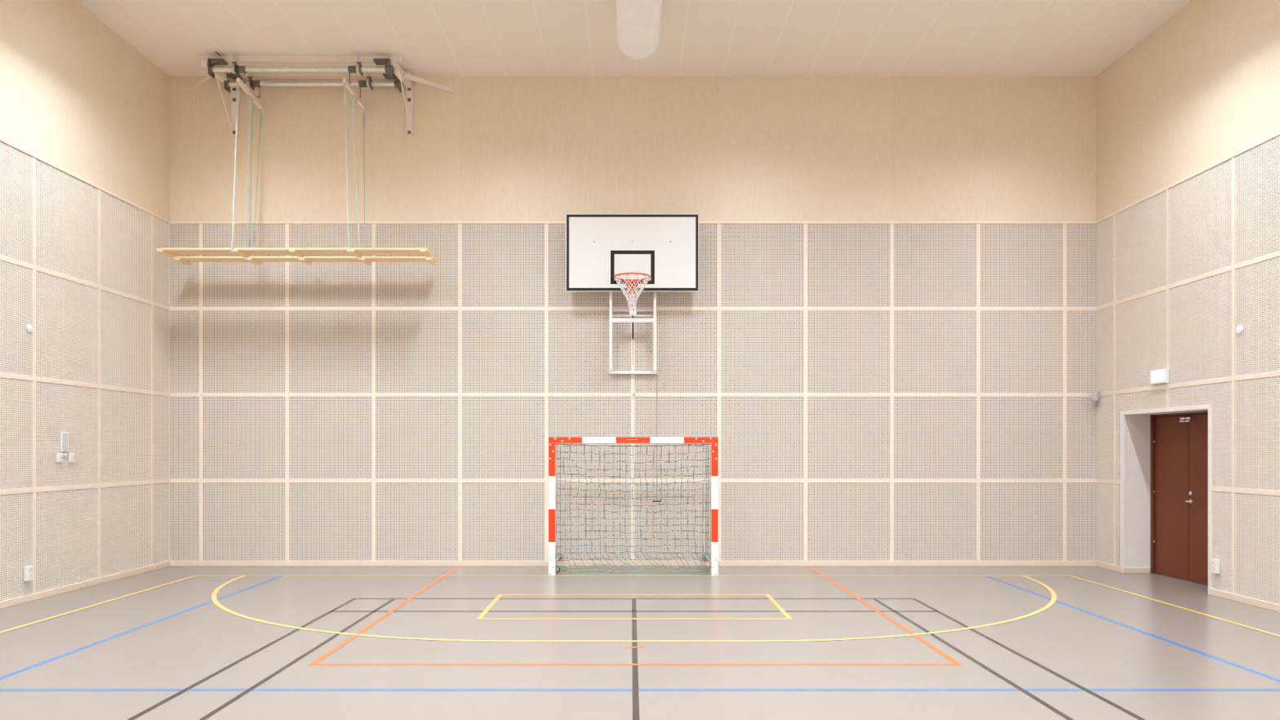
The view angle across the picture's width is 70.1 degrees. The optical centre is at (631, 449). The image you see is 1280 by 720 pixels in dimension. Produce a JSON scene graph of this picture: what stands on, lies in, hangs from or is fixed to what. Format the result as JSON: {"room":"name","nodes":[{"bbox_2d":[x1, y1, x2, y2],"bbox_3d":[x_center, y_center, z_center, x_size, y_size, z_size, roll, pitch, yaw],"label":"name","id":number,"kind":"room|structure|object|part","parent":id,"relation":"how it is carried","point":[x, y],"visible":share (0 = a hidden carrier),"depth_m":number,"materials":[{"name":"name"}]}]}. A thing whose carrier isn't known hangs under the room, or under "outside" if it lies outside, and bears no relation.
{"room":"sports hall","nodes":[
{"label":"sports hall","id":0,"kind":"room"},
{"bbox_2d":[0,0,170,601],"bbox_3d":[-6.463,-1.782,4.833,0.134,6.805,15.685,0,0,0],"label":"wall","id":1,"kind":"structure","parent":0,"point":[85,114],"depth_m":10.63,"materials":[{"name":"brown wood"}]},
{"bbox_3d":[-6.417,-2.558,9.190,0.014,1.154,1.148,0,0,0],"label":"acoustic panel","id":2,"kind":"part","parent":1,"relation":"part of","materials":[{"name":"brown wood"}]},
{"bbox_3d":[-6.417,-1.357,9.190,0.014,1.143,1.148,0,0,0],"label":"acoustic panel","id":3,"kind":"part","parent":1,"relation":"part of","materials":[{"name":"brown wood"}]},
{"bbox_3d":[-6.417,-0.163,9.190,0.014,1.143,1.148,0,0,0],"label":"acoustic panel","id":4,"kind":"part","parent":1,"relation":"part of","materials":[{"name":"brown wood"}]},
{"bbox_3d":[-6.417,1.004,9.190,0.014,1.087,1.148,0,0,0],"label":"acoustic panel","id":5,"kind":"part","parent":1,"relation":"part of","materials":[{"name":"brown wood"}]},
{"bbox_2d":[23,565,33,581],"bbox_3d":[-6.381,1.315,9.660,0.050,0.156,0.092,0,0,0],"label":"wall socket","id":6,"kind":"object","parent":1,"relation":"attached to","point":[28,570],"visible":1,"depth_m":9.63,"materials":[{"name":"white plastic"}]},
{"bbox_2d":[56,453,63,462],"bbox_3d":[-6.387,0.093,10.205,0.038,0.104,0.100,0,0,0],"label":"switch","id":7,"kind":"object","parent":1,"relation":"attached to","point":[60,457],"visible":1,"depth_m":10.19,"materials":[{"name":"white plastic"}]},
{"bbox_2d":[60,431,68,451],"bbox_3d":[-6.394,-0.085,10.295,0.023,0.224,0.136,0,0,0],"label":"control panel","id":8,"kind":"object","parent":1,"relation":"attached to","point":[64,435],"visible":1,"depth_m":10.28,"materials":[{"name":"white plastic"}]},
{"bbox_3d":[-6.417,-2.558,10.390,0.014,1.154,1.148,0,0,0],"label":"acoustic panel","id":9,"kind":"part","parent":1,"relation":"part of","materials":[{"name":"brown wood"}]},
{"bbox_3d":[-6.417,-1.357,10.390,0.014,1.143,1.148,0,0,0],"label":"acoustic panel","id":10,"kind":"part","parent":1,"relation":"part of","materials":[{"name":"brown wood"}]},
{"bbox_3d":[-6.417,-0.163,10.390,0.014,1.143,1.148,0,0,0],"label":"acoustic panel","id":11,"kind":"part","parent":1,"relation":"part of","materials":[{"name":"brown wood"}]},
{"bbox_3d":[-6.417,1.004,10.390,0.014,1.087,1.148,0,0,0],"label":"acoustic panel","id":12,"kind":"part","parent":1,"relation":"part of","materials":[{"name":"brown wood"}]},
{"bbox_2d":[68,453,75,462],"bbox_3d":[-6.387,0.093,10.425,0.038,0.104,0.100,0,0,0],"label":"switch","id":13,"kind":"object","parent":1,"relation":"attached to","point":[72,457],"visible":1,"depth_m":10.41,"materials":[{"name":"white plastic"}]},
{"bbox_2d":[0,560,170,608],"bbox_3d":[-6.412,1.583,4.833,0.039,0.074,15.667,0,0,0],"label":"baseboard","id":14,"kind":"structure","parent":1,"relation":"attached to","point":[13,602],"depth_m":10.55,"materials":[{"name":"brown wood"}]},
{"bbox_3d":[-6.414,-3.151,4.833,0.032,0.032,15.667,0,0,0],"label":"rail","id":15,"kind":"part","parent":1,"relation":"part of","materials":[{"name":"brown wood"}]},
{"bbox_3d":[-6.417,-2.558,11.590,0.014,1.154,1.148,0,0,0],"label":"acoustic panel","id":16,"kind":"part","parent":1,"relation":"part of","materials":[{"name":"brown wood"}]},
{"bbox_3d":[-6.417,-1.357,11.590,0.014,1.143,1.148,0,0,0],"label":"acoustic panel","id":17,"kind":"part","parent":1,"relation":"part of","materials":[{"name":"brown wood"}]},
{"bbox_3d":[-6.417,-0.163,11.590,0.014,1.143,1.148,0,0,0],"label":"acoustic panel","id":18,"kind":"part","parent":1,"relation":"part of","materials":[{"name":"brown wood"}]},
{"bbox_3d":[-6.417,1.004,11.590,0.014,1.087,1.148,0,0,0],"label":"acoustic panel","id":19,"kind":"part","parent":1,"relation":"part of","materials":[{"name":"brown wood"}]},
{"bbox_3d":[-6.417,-2.558,12.441,0.014,1.154,0.451,0,0,0],"label":"acoustic panel","id":20,"kind":"part","parent":1,"relation":"part of","materials":[{"name":"beige fabric"}]},
{"bbox_3d":[-6.417,-1.357,12.441,0.014,1.143,0.451,0,0,0],"label":"acoustic panel","id":21,"kind":"part","parent":1,"relation":"part of","materials":[{"name":"brown wood"}]},
{"bbox_3d":[-6.417,-0.163,12.441,0.014,1.143,0.451,0,0,0],"label":"acoustic panel","id":22,"kind":"part","parent":1,"relation":"part of","materials":[{"name":"brown wood"}]},
{"bbox_3d":[-6.417,1.004,12.441,0.014,1.087,0.451,0,0,0],"label":"acoustic panel","id":23,"kind":"part","parent":1,"relation":"part of","materials":[{"name":"brown wood"}]},
{"bbox_2d":[155,247,432,257],"bbox_3d":[-4.337,-2.548,11.802,3.466,0.056,0.347,0,0,0],"label":"frame","id":24,"kind":"object","parent":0,"point":[171,252],"visible":1,"depth_m":11.76,"materials":[{"name":"brown wood"}]},
{"bbox_2d":[169,75,1096,560],"bbox_3d":[0.025,-1.782,12.721,12.888,6.805,0.132,0,0,0],"label":"wall","id":25,"kind":"structure","parent":0,"point":[886,340],"depth_m":12.67,"materials":[{"name":"brown wood"}]},
{"bbox_3d":[-6.208,-2.558,12.674,0.404,1.154,0.014,0,0,0],"label":"acoustic panel","id":26,"kind":"part","parent":25,"relation":"part of","materials":[{"name":"beige fabric"}]},
{"bbox_3d":[-6.208,-1.357,12.674,0.404,1.143,0.014,0,0,0],"label":"acoustic panel","id":27,"kind":"part","parent":25,"relation":"part of","materials":[{"name":"brown wood"}]},
{"bbox_3d":[-6.208,-0.163,12.674,0.404,1.143,0.014,0,0,0],"label":"acoustic panel","id":28,"kind":"part","parent":25,"relation":"part of","materials":[{"name":"brown wood"}]},
{"bbox_3d":[-6.208,1.004,12.674,0.404,1.087,0.014,0,0,0],"label":"acoustic panel","id":29,"kind":"part","parent":25,"relation":"part of","materials":[{"name":"brown wood"}]},
{"bbox_3d":[-5.380,-2.558,12.674,1.148,1.154,0.014,0,0,0],"label":"acoustic panel","id":30,"kind":"part","parent":25,"relation":"part of","materials":[{"name":"beige fabric"}]},
{"bbox_3d":[-5.380,-1.357,12.674,1.148,1.143,0.014,0,0,0],"label":"acoustic panel","id":31,"kind":"part","parent":25,"relation":"part of","materials":[{"name":"brown wood"}]},
{"bbox_3d":[-5.380,-0.163,12.674,1.148,1.143,0.014,0,0,0],"label":"acoustic panel","id":32,"kind":"part","parent":25,"relation":"part of","materials":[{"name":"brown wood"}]},
{"bbox_3d":[-5.380,1.004,12.674,1.148,1.087,0.014,0,0,0],"label":"acoustic panel","id":33,"kind":"part","parent":25,"relation":"part of","materials":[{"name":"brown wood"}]},
{"bbox_2d":[236,77,264,112],"bbox_3d":[-5.097,-4.726,12.218,0.043,0.137,0.914,0,0,-3],"label":"hoist arm","id":34,"kind":"object","parent":25,"relation":"attached to","point":[239,82],"visible":0.99,"depth_m":12.14},
{"bbox_2d":[231,88,239,247],"bbox_3d":[-5.080,-3.623,11.709,0.038,2.086,0.178,0,0,0],"label":"rope","id":35,"kind":"object","parent":34,"relation":"hanging from","point":[237,92],"visible":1,"depth_m":11.71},
{"bbox_2d":[245,98,251,248],"bbox_3d":[-5.103,-3.622,12.145,0.076,2.085,0.015,0,0,-11],"label":"rope","id":36,"kind":"object","parent":34,"relation":"hanging from","point":[250,100],"visible":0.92,"depth_m":12.14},
{"bbox_2d":[173,256,436,265],"bbox_3d":[-4.373,-2.548,12.312,3.453,0.056,0.347,0,0,0],"label":"frame","id":37,"kind":"object","parent":36,"relation":"hanging from","point":[255,260],"visible":0.93,"depth_m":12.21,"materials":[{"name":"brown wood"}]},
{"bbox_2d":[248,104,253,256],"bbox_3d":[-5.116,-3.612,12.276,0.062,2.065,0.013,0,0,-12],"label":"rope","id":38,"kind":"object","parent":34,"relation":"hanging from","point":[252,104],"visible":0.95,"depth_m":12.27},
{"bbox_2d":[253,113,262,256],"bbox_3d":[-5.141,-3.603,12.531,0.022,2.066,0.163,0,0,22],"label":"rope","id":39,"kind":"object","parent":34,"relation":"hanging from","point":[260,113],"visible":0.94,"depth_m":12.54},
{"bbox_3d":[-4.180,-2.558,12.674,1.148,1.154,0.014,0,0,0],"label":"acoustic panel","id":40,"kind":"part","parent":25,"relation":"part of","materials":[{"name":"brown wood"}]},
{"bbox_3d":[-4.180,-1.357,12.674,1.148,1.143,0.014,0,0,0],"label":"acoustic panel","id":41,"kind":"part","parent":25,"relation":"part of","materials":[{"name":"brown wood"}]},
{"bbox_3d":[-4.180,-0.163,12.674,1.148,1.143,0.014,0,0,0],"label":"acoustic panel","id":42,"kind":"part","parent":25,"relation":"part of","materials":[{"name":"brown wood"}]},
{"bbox_3d":[-4.180,1.004,12.674,1.148,1.087,0.014,0,0,0],"label":"acoustic panel","id":43,"kind":"part","parent":25,"relation":"part of","materials":[{"name":"beige fabric"}]},
{"bbox_2d":[342,77,366,112],"bbox_3d":[-3.700,-4.726,12.218,0.041,0.137,0.913,0,0,1],"label":"hoist arm","id":44,"kind":"object","parent":25,"relation":"attached to","point":[345,82],"visible":1,"depth_m":12.14},
{"bbox_2d":[343,88,349,247],"bbox_3d":[-3.651,-3.623,11.713,0.028,2.086,0.205,0,0,-32],"label":"rope","id":45,"kind":"object","parent":44,"relation":"hanging from","point":[344,89],"visible":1,"depth_m":11.71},
{"bbox_2d":[351,98,359,248],"bbox_3d":[-3.668,-3.623,12.139,0.121,2.086,0.018,0,0,0],"label":"rope","id":46,"kind":"object","parent":44,"relation":"hanging from","point":[352,100],"visible":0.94,"depth_m":12.13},
{"bbox_2d":[363,113,364,256],"bbox_3d":[-3.666,-3.603,12.532,0.022,2.066,0.163,0,0,-23],"label":"rope","id":47,"kind":"object","parent":44,"relation":"hanging from","point":[363,113],"visible":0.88,"depth_m":12.54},
{"bbox_3d":[-2.980,-2.558,12.674,1.148,1.154,0.014,0,0,0],"label":"acoustic panel","id":48,"kind":"part","parent":25,"relation":"part of","materials":[{"name":"beige fabric"}]},
{"bbox_3d":[-2.980,-1.357,12.674,1.148,1.143,0.014,0,0,0],"label":"acoustic panel","id":49,"kind":"part","parent":25,"relation":"part of","materials":[{"name":"beige fabric"}]},
{"bbox_3d":[-2.980,-0.163,12.674,1.148,1.143,0.014,0,0,0],"label":"acoustic panel","id":50,"kind":"part","parent":25,"relation":"part of","materials":[{"name":"beige fabric"}]},
{"bbox_3d":[-2.980,1.004,12.674,1.148,1.087,0.014,0,0,0],"label":"acoustic panel","id":51,"kind":"part","parent":25,"relation":"part of","materials":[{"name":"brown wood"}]},
{"bbox_3d":[-1.780,-2.558,12.674,1.148,1.154,0.014,0,0,0],"label":"acoustic panel","id":52,"kind":"part","parent":25,"relation":"part of","materials":[{"name":"beige fabric"}]},
{"bbox_3d":[-1.780,-1.357,12.674,1.148,1.143,0.014,0,0,0],"label":"acoustic panel","id":53,"kind":"part","parent":25,"relation":"part of","materials":[{"name":"beige fabric"}]},
{"bbox_3d":[-1.780,-0.163,12.674,1.148,1.143,0.014,0,0,0],"label":"acoustic panel","id":54,"kind":"part","parent":25,"relation":"part of","materials":[{"name":"brown wood"}]},
{"bbox_3d":[-1.780,1.004,12.674,1.148,1.087,0.014,0,0,0],"label":"acoustic panel","id":55,"kind":"part","parent":25,"relation":"part of","materials":[{"name":"brown wood"}]},
{"bbox_3d":[-0.580,-2.558,12.674,1.148,1.154,0.014,0,0,0],"label":"acoustic panel","id":56,"kind":"part","parent":25,"relation":"part of","materials":[{"name":"beige fabric"}]},
{"bbox_3d":[-0.580,-1.357,12.674,1.148,1.143,0.014,0,0,0],"label":"acoustic panel","id":57,"kind":"part","parent":25,"relation":"part of","materials":[{"name":"brown wood"}]},
{"bbox_3d":[-0.580,-0.163,12.674,1.148,1.143,0.014,0,0,0],"label":"acoustic panel","id":58,"kind":"part","parent":25,"relation":"part of","materials":[{"name":"brown wood"}]},
{"bbox_3d":[-0.580,1.004,12.674,1.148,1.087,0.014,0,0,0],"label":"acoustic panel","id":59,"kind":"part","parent":25,"relation":"part of","materials":[{"name":"brown wood"}]},
{"bbox_2d":[565,213,698,373],"bbox_3d":[0.014,-2.118,12.203,1.800,2.148,0.904,0,0,0],"label":"basketball backboard","id":60,"kind":"object","parent":25,"relation":"attached to","point":[631,254],"visible":1,"depth_m":12.37,"materials":[{"name":"white plastic"}]},
{"bbox_2d":[170,560,1095,565],"bbox_3d":[0.025,1.583,12.668,12.838,0.074,0.039,0,0,0],"label":"baseboard","id":61,"kind":"structure","parent":25,"relation":"attached to","point":[172,562],"depth_m":12.65,"materials":[{"name":"brown wood"}]},
{"bbox_3d":[0.025,-3.151,12.671,12.870,0.032,0.032,0,0,0],"label":"rail","id":62,"kind":"part","parent":25,"relation":"part of","materials":[{"name":"brown wood"}]},
{"bbox_3d":[0.620,1.004,12.674,1.148,1.087,0.014,0,0,0],"label":"acoustic panel","id":63,"kind":"part","parent":25,"relation":"part of","materials":[{"name":"brown wood"}]},
{"bbox_3d":[0.620,-2.558,12.674,1.148,1.154,0.014,0,0,0],"label":"acoustic panel","id":64,"kind":"part","parent":25,"relation":"part of","materials":[{"name":"beige fabric"}]},
{"bbox_3d":[0.620,-1.357,12.674,1.148,1.143,0.014,0,0,0],"label":"acoustic panel","id":65,"kind":"part","parent":25,"relation":"part of","materials":[{"name":"brown wood"}]},
{"bbox_3d":[0.620,-0.163,12.674,1.148,1.143,0.014,0,0,0],"label":"acoustic panel","id":66,"kind":"part","parent":25,"relation":"part of","materials":[{"name":"brown wood"}]},
{"bbox_3d":[1.820,-2.558,12.674,1.148,1.154,0.014,0,0,0],"label":"acoustic panel","id":67,"kind":"part","parent":25,"relation":"part of","materials":[{"name":"beige fabric"}]},
{"bbox_3d":[1.820,-1.357,12.674,1.148,1.143,0.014,0,0,0],"label":"acoustic panel","id":68,"kind":"part","parent":25,"relation":"part of","materials":[{"name":"brown wood"}]},
{"bbox_3d":[1.820,-0.163,12.674,1.148,1.143,0.014,0,0,0],"label":"acoustic panel","id":69,"kind":"part","parent":25,"relation":"part of","materials":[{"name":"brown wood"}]},
{"bbox_3d":[1.820,1.004,12.674,1.148,1.087,0.014,0,0,0],"label":"acoustic panel","id":70,"kind":"part","parent":25,"relation":"part of","materials":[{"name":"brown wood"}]},
{"bbox_3d":[3.020,-2.558,12.674,1.148,1.154,0.014,0,0,0],"label":"acoustic panel","id":71,"kind":"part","parent":25,"relation":"part of","materials":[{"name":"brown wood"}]},
{"bbox_3d":[3.020,-1.357,12.674,1.148,1.143,0.014,0,0,0],"label":"acoustic panel","id":72,"kind":"part","parent":25,"relation":"part of","materials":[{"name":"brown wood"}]},
{"bbox_3d":[3.020,-0.163,12.674,1.148,1.143,0.014,0,0,0],"label":"acoustic panel","id":73,"kind":"part","parent":25,"relation":"part of","materials":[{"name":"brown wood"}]},
{"bbox_3d":[3.020,1.004,12.674,1.148,1.087,0.014,0,0,0],"label":"acoustic panel","id":74,"kind":"part","parent":25,"relation":"part of","materials":[{"name":"beige fabric"}]},
{"bbox_3d":[4.220,-2.558,12.674,1.148,1.154,0.014,0,0,0],"label":"acoustic panel","id":75,"kind":"part","parent":25,"relation":"part of","materials":[{"name":"beige fabric"}]},
{"bbox_3d":[4.220,-1.357,12.674,1.148,1.143,0.014,0,0,0],"label":"acoustic panel","id":76,"kind":"part","parent":25,"relation":"part of","materials":[{"name":"beige fabric"}]},
{"bbox_3d":[4.220,-0.163,12.674,1.148,1.143,0.014,0,0,0],"label":"acoustic panel","id":77,"kind":"part","parent":25,"relation":"part of","materials":[{"name":"beige fabric"}]},
{"bbox_3d":[4.220,1.004,12.674,1.148,1.087,0.014,0,0,0],"label":"acoustic panel","id":78,"kind":"part","parent":25,"relation":"part of","materials":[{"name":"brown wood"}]},
{"bbox_3d":[5.420,-2.558,12.674,1.148,1.154,0.014,0,0,0],"label":"acoustic panel","id":79,"kind":"part","parent":25,"relation":"part of","materials":[{"name":"beige fabric"}]},
{"bbox_3d":[5.420,-1.357,12.674,1.148,1.143,0.014,0,0,0],"label":"acoustic panel","id":80,"kind":"part","parent":25,"relation":"part of","materials":[{"name":"beige fabric"}]},
{"bbox_3d":[5.420,-0.163,12.674,1.148,1.143,0.014,0,0,0],"label":"acoustic panel","id":81,"kind":"part","parent":25,"relation":"part of","materials":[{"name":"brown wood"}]},
{"bbox_3d":[5.420,1.004,12.674,1.148,1.087,0.014,0,0,0],"label":"acoustic panel","id":82,"kind":"part","parent":25,"relation":"part of","materials":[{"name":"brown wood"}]},
{"bbox_3d":[6.253,-2.558,12.674,0.414,1.154,0.014,0,0,0],"label":"acoustic panel","id":83,"kind":"part","parent":25,"relation":"part of","materials":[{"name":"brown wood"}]},
{"bbox_3d":[6.253,-1.357,12.674,0.414,1.143,0.014,0,0,0],"label":"acoustic panel","id":84,"kind":"part","parent":25,"relation":"part of","materials":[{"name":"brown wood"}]},
{"bbox_3d":[6.253,-0.163,12.674,0.414,1.143,0.014,0,0,0],"label":"acoustic panel","id":85,"kind":"part","parent":25,"relation":"part of","materials":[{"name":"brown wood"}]},
{"bbox_3d":[6.253,1.004,12.674,0.414,1.087,0.014,0,0,0],"label":"acoustic panel","id":86,"kind":"part","parent":25,"relation":"part of","materials":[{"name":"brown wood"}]},
{"bbox_2d":[1085,391,1100,406],"bbox_3d":[6.383,-0.703,12.600,0.140,0.220,0.130,0,0,0],"label":"cage","id":87,"kind":"object","parent":25,"relation":"attached to","point":[1094,397],"visible":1,"depth_m":12.59,"materials":[{"name":"grey plastic"}]},
{"bbox_2d":[75,0,1191,75],"bbox_3d":[0.025,-5.235,4.833,13.070,0.100,15.867,0,0,0],"label":"ceiling","id":88,"kind":"structure","parent":0,"point":[432,37],"depth_m":11.40,"materials":[{"name":"paint"}]},
{"bbox_2d":[187,51,453,136],"bbox_3d":[-4.309,-4.765,12.274,3.693,0.839,0.809,0,0,0],"label":"rig","id":89,"kind":"object","parent":88,"relation":"attached to","point":[392,69],"visible":0.98,"depth_m":12.28,"materials":[{"name":"metal"}]},
{"bbox_3d":[-5.545,-5.045,12.316,0.084,0.105,0.722,0,0,9],"label":"arm","id":90,"kind":"part","parent":89,"relation":"part of"},
{"bbox_3d":[-5.490,-4.683,12.640,0.084,0.675,0.066,0,0,0],"label":"wall post","id":91,"kind":"part","parent":89,"relation":"part of","materials":[{"name":"beige wood"}]},
{"bbox_3d":[-4.340,-4.982,11.960,2.271,0.076,0.076,0,0,0],"label":"tube rail","id":92,"kind":"part","parent":89,"relation":"part of","materials":[{"name":"metal"}]},
{"bbox_3d":[-4.340,-4.982,12.430,2.271,0.076,0.076,0,0,0],"label":"tube rail","id":93,"kind":"part","parent":89,"relation":"part of","materials":[{"name":"metal"}]},
{"bbox_3d":[-3.102,-5.045,12.316,0.084,0.105,0.716,0,0,5],"label":"arm","id":94,"kind":"part","parent":89,"relation":"part of"},
{"bbox_3d":[-3.072,-4.683,12.640,0.084,0.675,0.066,0,0,0],"label":"wall post","id":95,"kind":"part","parent":89,"relation":"part of","materials":[{"name":"beige wood"}]},
{"bbox_2d":[616,0,662,58],"bbox_3d":[0.083,-4.907,3.935,0.502,0.556,13.850,0,0,0],"label":"ventilation duct","id":96,"kind":"object","parent":88,"relation":"hanging from","point":[638,21],"visible":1,"depth_m":10.09,"materials":[{"name":"white metal"}]},
{"bbox_2d":[0,565,1279,719],"bbox_3d":[0.175,1.669,4.833,13.770,0.102,16.067,0,0,0],"label":"floor","id":97,"kind":"structure","parent":0,"point":[172,642],"depth_m":7.48,"materials":[{"name":"beige plastic"}]},
{"bbox_2d":[547,436,719,575],"bbox_3d":[0.026,0.731,12.181,2.210,1.778,0.933,0,0,0],"label":"goal","id":98,"kind":"object","parent":97,"relation":"on","point":[554,557],"visible":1,"depth_m":11.82,"materials":[{"name":"white paint"}]},
{"bbox_3d":[-1.022,0.770,11.760,0.083,1.699,0.080,0,0,0],"label":"post","id":99,"kind":"part","parent":98,"relation":"part of","materials":[{"name":"metal"}]},
{"bbox_3d":[1.073,0.770,11.760,0.083,1.699,0.080,0,0,0],"label":"post","id":100,"kind":"part","parent":98,"relation":"part of","materials":[{"name":"red metal"}]},
{"bbox_2d":[1096,0,1279,604],"bbox_3d":[6.513,-1.782,4.833,0.134,6.805,15.685,0,0,0],"label":"wall","id":101,"kind":"structure","parent":0,"point":[1188,118],"depth_m":10.29,"materials":[{"name":"brown wood"}]},
{"bbox_3d":[6.467,-2.558,12.441,0.014,1.154,0.451,0,0,0],"label":"acoustic panel","id":102,"kind":"part","parent":101,"relation":"part of","materials":[{"name":"beige fabric"}]},
{"bbox_3d":[6.467,-1.357,12.441,0.014,1.143,0.451,0,0,0],"label":"acoustic panel","id":103,"kind":"part","parent":101,"relation":"part of","materials":[{"name":"brown wood"}]},
{"bbox_3d":[6.467,-0.163,12.441,0.014,1.143,0.451,0,0,0],"label":"acoustic panel","id":104,"kind":"part","parent":101,"relation":"part of","materials":[{"name":"brown wood"}]},
{"bbox_3d":[6.467,1.004,12.441,0.014,1.087,0.451,0,0,0],"label":"acoustic panel","id":105,"kind":"part","parent":101,"relation":"part of","materials":[{"name":"brown wood"}]},
{"bbox_3d":[6.467,1.004,12.097,0.014,1.087,0.134,0,0,0],"label":"acoustic panel","id":106,"kind":"part","parent":101,"relation":"part of","materials":[{"name":"brown wood"}]},
{"bbox_3d":[6.467,-0.163,12.097,0.014,1.143,0.134,0,0,0],"label":"acoustic panel","id":107,"kind":"part","parent":101,"relation":"part of","materials":[{"name":"brown wood"}]},
{"bbox_3d":[6.467,-2.558,11.590,0.014,1.154,1.148,0,0,0],"label":"acoustic panel","id":108,"kind":"part","parent":101,"relation":"part of","materials":[{"name":"brown wood"}]},
{"bbox_3d":[6.467,-1.357,11.590,0.014,1.143,1.148,0,0,0],"label":"acoustic panel","id":109,"kind":"part","parent":101,"relation":"part of","materials":[{"name":"brown wood"}]},
{"bbox_3d":[6.467,-0.617,11.523,0.014,0.234,1.014,0,0,0],"label":"acoustic panel","id":110,"kind":"part","parent":101,"relation":"part of","materials":[{"name":"brown wood"}]},
{"bbox_2d":[1150,368,1168,384],"bbox_3d":[6.433,-0.885,11.110,0.046,0.170,0.330,0,0,0],"label":"exit sign","id":111,"kind":"object","parent":101,"relation":"attached to","point":[1162,375],"visible":1,"depth_m":11.07,"materials":[{"name":"white plastic"}]},
{"bbox_2d":[1120,404,1211,594],"bbox_3d":[6.681,0.520,11.065,0.469,2.200,2.130,0,0,0],"label":"door","id":112,"kind":"structure","parent":101,"relation":"in","point":[1166,453],"depth_m":11.56,"materials":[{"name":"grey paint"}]},
{"bbox_3d":[6.855,0.520,11.065,0.120,2.200,2.130,0,0,0],"label":"frame","id":113,"kind":"part","parent":112,"relation":"part of","materials":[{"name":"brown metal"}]},
{"bbox_2d":[1095,560,1279,612],"bbox_3d":[6.614,1.583,4.833,0.343,0.074,15.667,0,0,0],"label":"baseboard","id":114,"kind":"structure","parent":101,"relation":"attached to","point":[1257,602],"depth_m":9.90,"materials":[{"name":"brown wood"}]},
{"bbox_3d":[6.464,-3.151,4.833,0.032,0.032,15.667,0,0,0],"label":"rail","id":115,"kind":"part","parent":101,"relation":"part of","materials":[{"name":"brown wood"}]},
{"bbox_3d":[6.467,-0.617,10.559,0.014,0.234,0.809,0,0,0],"label":"acoustic panel","id":116,"kind":"part","parent":101,"relation":"part of","materials":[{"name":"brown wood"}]},
{"bbox_3d":[6.467,-2.558,10.390,0.014,1.154,1.148,0,0,0],"label":"acoustic panel","id":117,"kind":"part","parent":101,"relation":"part of","materials":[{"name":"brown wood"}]},
{"bbox_3d":[6.467,-1.357,10.390,0.014,1.143,1.148,0,0,0],"label":"acoustic panel","id":118,"kind":"part","parent":101,"relation":"part of","materials":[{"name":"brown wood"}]},
{"bbox_2d":[1211,558,1220,573],"bbox_3d":[6.431,1.285,10.040,0.050,0.156,0.092,0,0,0],"label":"wall socket","id":119,"kind":"object","parent":101,"relation":"attached to","point":[1215,563],"visible":1,"depth_m":10.00,"materials":[{"name":"white plastic"}]},
{"bbox_3d":[6.467,-0.163,9.986,0.014,1.143,0.339,0,0,0],"label":"acoustic panel","id":120,"kind":"part","parent":101,"relation":"part of","materials":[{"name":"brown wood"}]},
{"bbox_3d":[6.467,1.004,9.986,0.014,1.087,0.339,0,0,0],"label":"acoustic panel","id":121,"kind":"part","parent":101,"relation":"part of","materials":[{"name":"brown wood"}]},
{"bbox_3d":[6.467,-2.558,9.190,0.014,1.154,1.148,0,0,0],"label":"acoustic panel","id":122,"kind":"part","parent":101,"relation":"part of","materials":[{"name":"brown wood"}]},
{"bbox_3d":[6.467,-1.357,9.190,0.014,1.143,1.148,0,0,0],"label":"acoustic panel","id":123,"kind":"part","parent":101,"relation":"part of","materials":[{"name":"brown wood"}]},
{"bbox_3d":[6.467,-0.163,9.190,0.014,1.143,1.148,0,0,0],"label":"acoustic panel","id":124,"kind":"part","parent":101,"relation":"part of","materials":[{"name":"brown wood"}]},
{"bbox_3d":[6.467,1.004,9.190,0.014,1.087,1.148,0,0,0],"label":"acoustic panel","id":125,"kind":"part","parent":101,"relation":"part of","materials":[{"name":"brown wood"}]}
]}

